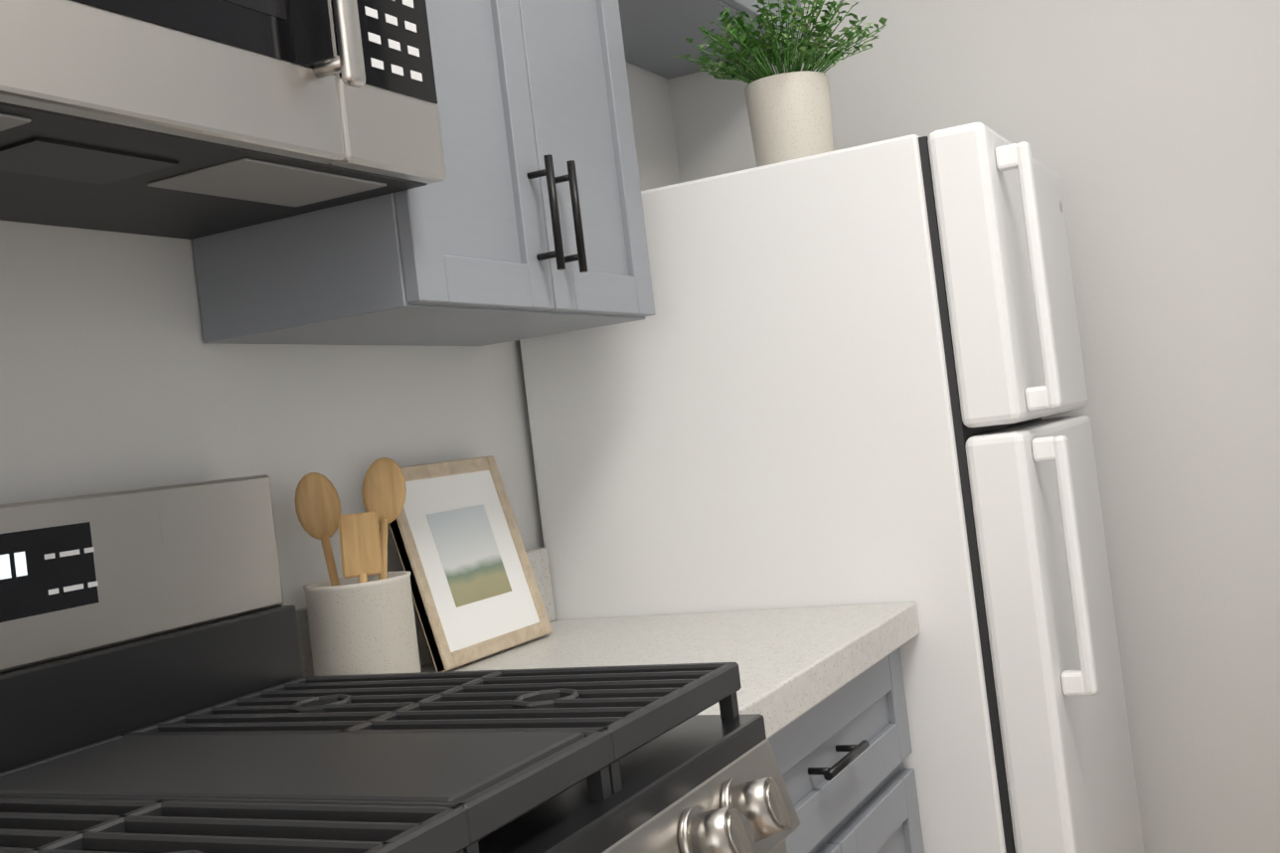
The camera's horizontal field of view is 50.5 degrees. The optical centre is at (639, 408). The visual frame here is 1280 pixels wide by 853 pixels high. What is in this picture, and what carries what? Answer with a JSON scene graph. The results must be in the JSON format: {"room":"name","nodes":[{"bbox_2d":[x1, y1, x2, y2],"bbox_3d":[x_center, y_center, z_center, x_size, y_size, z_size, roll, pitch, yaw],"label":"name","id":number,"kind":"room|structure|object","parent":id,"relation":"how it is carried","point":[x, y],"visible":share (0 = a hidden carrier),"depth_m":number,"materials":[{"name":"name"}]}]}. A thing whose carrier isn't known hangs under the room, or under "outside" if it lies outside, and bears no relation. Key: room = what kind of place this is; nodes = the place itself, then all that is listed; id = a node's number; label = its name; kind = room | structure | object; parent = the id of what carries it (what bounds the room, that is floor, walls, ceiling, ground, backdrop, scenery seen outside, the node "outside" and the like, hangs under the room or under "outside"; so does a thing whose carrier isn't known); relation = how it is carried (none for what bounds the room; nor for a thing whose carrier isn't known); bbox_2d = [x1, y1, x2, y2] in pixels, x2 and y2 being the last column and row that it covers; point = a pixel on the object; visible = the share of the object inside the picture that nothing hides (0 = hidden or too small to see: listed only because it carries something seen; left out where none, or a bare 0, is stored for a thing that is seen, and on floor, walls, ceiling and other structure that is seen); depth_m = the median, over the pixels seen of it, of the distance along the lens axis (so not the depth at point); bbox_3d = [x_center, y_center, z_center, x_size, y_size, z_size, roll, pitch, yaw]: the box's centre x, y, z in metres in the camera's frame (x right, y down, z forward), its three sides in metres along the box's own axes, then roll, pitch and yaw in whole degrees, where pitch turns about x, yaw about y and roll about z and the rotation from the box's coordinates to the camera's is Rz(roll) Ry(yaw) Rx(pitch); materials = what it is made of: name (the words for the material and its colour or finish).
{"room":"kitchen","nodes":[
{"label":"kitchen","id":0,"kind":"room"},
{"bbox_2d":[0,60,680,608],"bbox_3d":[-0.495,-0.106,1.917,0.120,2.820,2.809,-7,-1,27],"label":"wall","id":1,"kind":"structure","parent":0,"point":[117,373],"depth_m":1.68,"materials":[{"name":"paint"}]},
{"bbox_2d":[192,0,655,345],"bbox_3d":[-0.302,-0.629,1.885,0.366,1.040,0.618,-7,-1,27],"label":"upper cabinet","id":2,"kind":"object","parent":1,"relation":"attached to","point":[524,219],"visible":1,"depth_m":1.74,"materials":[{"name":"paint"}]},
{"bbox_2d":[618,0,803,79],"bbox_3d":[0.001,-0.958,2.568,0.366,0.433,0.893,-7,-1,27],"label":"upper cabinet","id":3,"kind":"object","parent":1,"relation":"attached to","point":[656,34],"visible":0.42,"depth_m":2.68,"materials":[{"name":"paint"}]},
{"bbox_2d":[667,0,1279,852],"bbox_3d":[1.932,-0.391,2.195,4.000,2.820,0.120,-7,-1,27],"label":"wall","id":4,"kind":"structure","parent":0,"point":[1147,131],"depth_m":2.61,"materials":[{"name":"paint"}]},
{"bbox_3d":[-1.175,1.390,0.080,8.020,0.060,6.809,-7,-1,27],"label":"floor","id":5,"kind":"structure","parent":0,"visible":0},
{"bbox_2d":[0,474,800,852],"bbox_3d":[-0.278,0.661,1.142,0.760,1.216,0.778,-7,-1,27],"label":"gas range","id":6,"kind":"object","parent":5,"relation":"on","point":[159,693],"visible":1,"depth_m":1.27,"materials":[{"name":"black metal"}]},
{"bbox_2d":[519,122,1144,852],"bbox_3d":[0.393,0.403,2.410,0.873,1.617,0.650,-7,-1,27],"label":"refrigerator","id":7,"kind":"object","parent":5,"relation":"on","point":[854,375],"visible":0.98,"depth_m":2.08,"materials":[{"name":"white plastic"}]},
{"bbox_2d":[672,0,887,166],"bbox_3d":[0.247,-0.538,2.232,0.346,0.303,0.335,-7,-1,27],"label":"potted plant","id":8,"kind":"object","parent":7,"relation":"on","point":[789,110],"visible":0.98,"depth_m":2.18,"materials":[{"name":"plant"}]},
{"bbox_2d":[767,646,924,852],"bbox_3d":[0.025,0.815,1.839,0.654,0.866,0.721,-7,-1,27],"label":"base cabinet","id":9,"kind":"object","parent":5,"relation":"on","point":[843,753],"visible":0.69,"depth_m":1.80,"materials":[{"name":"paint"}]},
{"bbox_2d":[295,547,919,738],"bbox_3d":[-0.040,0.299,1.851,0.647,0.173,0.723,-7,-1,27],"label":"countertop","id":10,"kind":"structure","parent":9,"relation":"on","point":[794,663],"depth_m":1.88,"materials":[{"name":"stone"}]},
{"bbox_2d":[294,457,420,675],"bbox_3d":[-0.360,0.219,1.734,0.136,0.306,0.140,-7,-1,27],"label":"utensil crock","id":11,"kind":"object","parent":10,"relation":"on","point":[361,617],"visible":0.73,"depth_m":1.70,"materials":[{"name":"ceramic"}]},
{"bbox_2d":[388,455,552,671],"bbox_3d":[-0.257,0.220,2.022,0.088,0.290,0.290,-7,-1,27],"label":"picture frame","id":12,"kind":"object","parent":10,"relation":"on","point":[462,553],"visible":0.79,"depth_m":2.00,"materials":[{"name":"white paper"}]},
{"bbox_3d":[-0.647,-0.871,1.264,0.366,0.502,0.780,-7,-1,27],"label":"upper cabinet","id":13,"kind":"object","parent":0,"visible":0},
{"bbox_2d":[0,0,446,239],"bbox_3d":[-0.560,-0.420,1.239,0.437,0.409,0.778,-7,-1,27],"label":"over-the-range microwave","id":14,"kind":"object","parent":13,"relation":"attached to","point":[189,119],"visible":1,"depth_m":1.28,"materials":[{"name":"grey metal"}]}
]}

